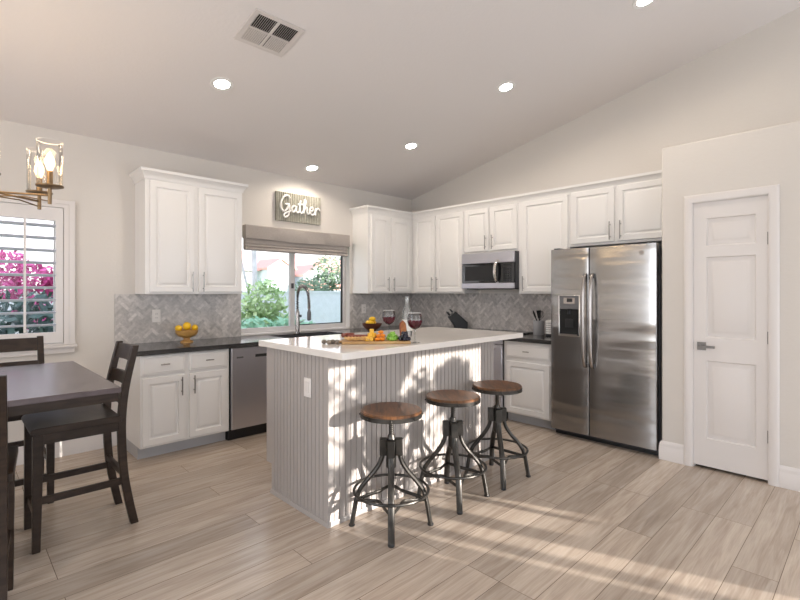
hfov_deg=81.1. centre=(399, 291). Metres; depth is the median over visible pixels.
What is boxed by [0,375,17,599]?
counter chair
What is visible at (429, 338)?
island countertop
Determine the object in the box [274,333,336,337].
sink
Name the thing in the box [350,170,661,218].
crown molding
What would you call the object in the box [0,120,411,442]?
wall
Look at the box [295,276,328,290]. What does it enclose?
round bush
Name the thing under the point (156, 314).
receptacle
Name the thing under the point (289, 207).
wall sign
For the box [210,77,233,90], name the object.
recessed light
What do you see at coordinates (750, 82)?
wall
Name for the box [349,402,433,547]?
bar stool
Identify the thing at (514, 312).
tile backsplash
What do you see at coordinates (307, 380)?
outlet plate
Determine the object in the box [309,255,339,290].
tree
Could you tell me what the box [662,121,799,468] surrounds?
wall
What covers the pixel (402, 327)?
bread slice
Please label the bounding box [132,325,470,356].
countertop
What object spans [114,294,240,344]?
tile backsplash
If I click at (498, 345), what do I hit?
range
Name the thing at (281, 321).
ornamental grass
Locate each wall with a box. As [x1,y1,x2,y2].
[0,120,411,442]
[0,291,339,333]
[412,7,799,326]
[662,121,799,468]
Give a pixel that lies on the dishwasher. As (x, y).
(247, 365)
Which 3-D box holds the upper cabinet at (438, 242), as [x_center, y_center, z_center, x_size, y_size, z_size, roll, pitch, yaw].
[0.572,-0.502,6.156,0.364,1.046,0.896,0,0,-44]
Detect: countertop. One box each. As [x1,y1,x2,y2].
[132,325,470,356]
[259,327,522,360]
[504,333,550,344]
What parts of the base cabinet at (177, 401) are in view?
drawer, door, handle, drawer, door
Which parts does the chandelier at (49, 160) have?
arm, arm, lamp shade, bulb, lamp shade, bulb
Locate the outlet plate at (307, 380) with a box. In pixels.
[304,377,310,397]
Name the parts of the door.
lever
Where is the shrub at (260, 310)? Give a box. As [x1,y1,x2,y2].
[241,278,288,325]
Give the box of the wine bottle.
[402,297,411,336]
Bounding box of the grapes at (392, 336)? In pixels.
[386,331,397,340]
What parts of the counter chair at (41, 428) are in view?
leg, leg, seat, seat frame, post, post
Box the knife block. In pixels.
[448,311,467,328]
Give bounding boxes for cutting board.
[339,339,410,344]
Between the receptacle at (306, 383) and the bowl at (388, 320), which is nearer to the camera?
the receptacle at (306, 383)
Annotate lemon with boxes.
[175,325,181,330]
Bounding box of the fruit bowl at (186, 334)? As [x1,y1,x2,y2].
[175,329,197,342]
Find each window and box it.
[0,194,77,357]
[241,253,349,335]
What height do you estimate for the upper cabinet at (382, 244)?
1.046 m
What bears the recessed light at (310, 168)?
in the ceiling
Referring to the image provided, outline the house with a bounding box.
[242,251,339,290]
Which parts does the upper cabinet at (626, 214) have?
door, door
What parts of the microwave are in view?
door, panel, panel, handle, control panel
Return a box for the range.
[475,328,529,417]
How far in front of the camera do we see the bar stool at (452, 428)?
3.10 m
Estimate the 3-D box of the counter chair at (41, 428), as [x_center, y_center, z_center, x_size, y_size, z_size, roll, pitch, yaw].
[-1.873,0.848,2.754,0.527,1.055,0.420,0,0,-44]
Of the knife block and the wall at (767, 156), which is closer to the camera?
the wall at (767, 156)
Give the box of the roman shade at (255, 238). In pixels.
[242,224,349,255]
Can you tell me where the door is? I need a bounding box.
[694,195,767,479]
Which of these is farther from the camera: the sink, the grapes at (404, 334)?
the sink
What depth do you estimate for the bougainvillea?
6.79 m
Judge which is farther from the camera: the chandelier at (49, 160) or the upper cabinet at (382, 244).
the upper cabinet at (382, 244)
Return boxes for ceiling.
[0,0,799,199]
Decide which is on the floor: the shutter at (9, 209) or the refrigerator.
the refrigerator
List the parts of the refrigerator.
dispenser panel, freezer door, handle, handle, fridge door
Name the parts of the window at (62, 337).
tilt rod, sill, frame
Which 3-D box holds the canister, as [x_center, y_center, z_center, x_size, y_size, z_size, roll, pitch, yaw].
[1.623,0.391,5.050,0.096,0.172,0.096,0,0,-44]
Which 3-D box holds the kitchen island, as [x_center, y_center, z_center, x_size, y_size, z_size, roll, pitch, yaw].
[-0.090,0.877,3.584,1.688,0.996,0.796,0,0,-44]
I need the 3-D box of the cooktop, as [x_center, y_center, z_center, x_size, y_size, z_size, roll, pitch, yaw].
[1.043,0.472,5.455,0.643,0.017,0.762,0,0,-44]
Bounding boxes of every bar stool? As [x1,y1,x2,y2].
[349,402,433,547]
[416,389,489,514]
[463,380,530,490]
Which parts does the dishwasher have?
pocket handle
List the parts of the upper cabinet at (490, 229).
door, door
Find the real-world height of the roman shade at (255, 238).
0.275 m
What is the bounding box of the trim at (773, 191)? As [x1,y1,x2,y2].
[684,184,779,486]
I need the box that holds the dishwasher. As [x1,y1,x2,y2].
[225,346,266,440]
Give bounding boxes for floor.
[8,418,799,599]
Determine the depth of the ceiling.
3.72 m
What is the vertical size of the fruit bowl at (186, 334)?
0.116 m
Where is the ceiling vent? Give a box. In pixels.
[234,8,304,56]
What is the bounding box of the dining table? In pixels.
[0,361,120,416]
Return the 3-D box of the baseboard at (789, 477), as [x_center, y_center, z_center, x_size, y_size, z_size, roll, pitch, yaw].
[2.899,1.299,3.537,0.675,0.152,1.514,0,0,-44]
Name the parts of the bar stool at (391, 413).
leg, seat, screw post, leg, leg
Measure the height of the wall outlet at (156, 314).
0.120 m
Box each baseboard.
[16,431,116,465]
[659,440,799,491]
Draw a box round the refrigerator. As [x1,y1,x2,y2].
[551,242,661,455]
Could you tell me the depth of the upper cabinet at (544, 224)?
5.00 m
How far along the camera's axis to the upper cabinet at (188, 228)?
4.30 m
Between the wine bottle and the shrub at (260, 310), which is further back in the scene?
the shrub at (260, 310)
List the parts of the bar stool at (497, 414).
leg, leg, screw post, seat, leg, leg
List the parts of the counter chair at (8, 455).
post, leg, seat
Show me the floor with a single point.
(591, 520)
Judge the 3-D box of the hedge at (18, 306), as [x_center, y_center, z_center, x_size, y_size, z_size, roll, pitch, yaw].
[-5.361,0.685,5.097,4.007,1.546,0.982,0,0,-44]
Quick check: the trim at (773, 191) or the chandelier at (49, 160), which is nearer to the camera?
the chandelier at (49, 160)
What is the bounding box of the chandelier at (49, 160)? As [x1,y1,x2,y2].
[0,138,63,209]
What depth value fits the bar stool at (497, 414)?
3.46 m
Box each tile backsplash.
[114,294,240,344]
[350,293,411,328]
[412,293,550,333]
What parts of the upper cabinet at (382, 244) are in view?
door, door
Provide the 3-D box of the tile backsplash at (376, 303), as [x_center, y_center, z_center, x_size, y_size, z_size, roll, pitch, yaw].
[-0.238,0.249,6.420,1.143,0.454,0.006,0,0,-44]
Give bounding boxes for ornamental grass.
[241,313,312,327]
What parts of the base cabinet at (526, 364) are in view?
drawer, door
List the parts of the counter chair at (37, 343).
seat frame, post, leg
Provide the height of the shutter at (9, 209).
1.119 m
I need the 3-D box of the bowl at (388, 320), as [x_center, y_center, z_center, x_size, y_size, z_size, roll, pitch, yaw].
[-0.083,0.195,3.531,0.100,0.110,0.100,0,0,-44]
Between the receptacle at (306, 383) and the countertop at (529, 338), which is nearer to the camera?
the receptacle at (306, 383)
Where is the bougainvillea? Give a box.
[0,250,52,332]
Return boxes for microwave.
[462,251,518,288]
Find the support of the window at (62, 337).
in the wall at (96, 172)
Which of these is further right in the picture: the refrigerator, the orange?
the refrigerator
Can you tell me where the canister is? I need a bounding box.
[546,320,550,335]
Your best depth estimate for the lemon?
4.36 m
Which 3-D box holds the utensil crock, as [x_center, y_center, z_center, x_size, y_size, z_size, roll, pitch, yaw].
[1.537,0.398,5.182,0.120,0.158,0.120,0,0,-44]
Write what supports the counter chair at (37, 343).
on the floor
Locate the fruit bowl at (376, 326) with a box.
[362,322,381,330]
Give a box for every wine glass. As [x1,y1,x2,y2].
[382,310,395,333]
[407,312,421,342]
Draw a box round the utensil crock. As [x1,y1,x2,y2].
[533,320,543,334]
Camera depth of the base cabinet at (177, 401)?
3.97 m
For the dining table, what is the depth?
2.25 m
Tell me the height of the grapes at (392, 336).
0.060 m
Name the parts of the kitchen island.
panel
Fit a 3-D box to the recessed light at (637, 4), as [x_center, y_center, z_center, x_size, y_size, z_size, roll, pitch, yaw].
[1.775,-2.109,3.378,0.171,0.040,0.175,0,0,40]
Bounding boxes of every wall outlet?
[152,309,160,321]
[362,304,365,312]
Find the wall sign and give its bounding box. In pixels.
[275,191,319,224]
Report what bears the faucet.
on the countertop at (168, 347)
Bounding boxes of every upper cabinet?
[129,166,247,293]
[353,213,411,292]
[412,211,478,292]
[465,203,518,253]
[519,195,572,293]
[570,179,661,247]
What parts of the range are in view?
storage drawer, oven door, control panel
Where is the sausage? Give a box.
[341,333,354,336]
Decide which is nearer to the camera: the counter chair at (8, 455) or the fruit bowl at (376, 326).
the counter chair at (8, 455)
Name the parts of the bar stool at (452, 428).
leg, leg, seat, screw post, leg, leg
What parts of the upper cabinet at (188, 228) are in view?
door, crown moulding, door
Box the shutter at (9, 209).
[0,202,62,343]
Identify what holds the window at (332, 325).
in the wall at (96, 172)
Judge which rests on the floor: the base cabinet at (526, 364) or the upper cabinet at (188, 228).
the base cabinet at (526, 364)
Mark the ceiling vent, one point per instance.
(262, 30)
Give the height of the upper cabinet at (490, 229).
0.568 m
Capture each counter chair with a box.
[0,336,54,503]
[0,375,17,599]
[21,341,138,554]
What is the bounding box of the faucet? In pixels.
[295,284,310,332]
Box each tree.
[242,250,257,305]
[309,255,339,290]
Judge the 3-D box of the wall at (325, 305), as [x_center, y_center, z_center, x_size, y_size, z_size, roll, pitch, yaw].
[-1.562,0.703,13.643,21.000,1.445,0.240,0,0,-44]
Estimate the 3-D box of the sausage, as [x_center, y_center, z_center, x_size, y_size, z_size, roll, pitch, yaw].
[-0.354,0.295,3.185,0.093,0.028,0.041,0,0,-21]
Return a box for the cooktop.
[475,328,529,333]
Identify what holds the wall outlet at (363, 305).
attached to the tile backsplash at (376, 303)
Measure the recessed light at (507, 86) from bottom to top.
0.040 m
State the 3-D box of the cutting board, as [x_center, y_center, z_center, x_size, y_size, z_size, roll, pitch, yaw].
[-0.204,0.329,3.095,0.536,0.018,0.190,0,0,-5]
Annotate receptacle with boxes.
[154,312,158,318]
[305,382,308,392]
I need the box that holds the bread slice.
[399,320,406,335]
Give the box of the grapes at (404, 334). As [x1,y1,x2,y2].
[398,331,410,340]
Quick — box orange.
[183,322,190,329]
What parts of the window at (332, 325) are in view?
sill, sash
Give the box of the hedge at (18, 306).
[0,289,52,333]
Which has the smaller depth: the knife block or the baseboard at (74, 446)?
the baseboard at (74, 446)
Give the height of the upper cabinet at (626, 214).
0.568 m
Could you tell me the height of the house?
6.100 m
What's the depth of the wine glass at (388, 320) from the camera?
3.51 m
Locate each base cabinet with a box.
[120,349,228,459]
[504,341,555,429]
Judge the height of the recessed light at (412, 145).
0.040 m
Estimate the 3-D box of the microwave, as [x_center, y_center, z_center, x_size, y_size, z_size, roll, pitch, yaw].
[1.124,-0.241,5.520,0.458,0.425,0.734,0,0,-44]
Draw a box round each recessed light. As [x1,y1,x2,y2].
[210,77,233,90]
[304,165,319,171]
[403,142,418,149]
[496,81,515,92]
[632,0,655,8]
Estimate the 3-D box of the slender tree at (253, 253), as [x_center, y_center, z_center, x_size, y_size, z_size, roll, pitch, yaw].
[-2.968,-0.505,9.448,1.251,3.863,2.200,0,0,29]
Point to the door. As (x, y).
(731, 236)
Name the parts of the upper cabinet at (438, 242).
door, door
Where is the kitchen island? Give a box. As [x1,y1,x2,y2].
[267,341,494,528]

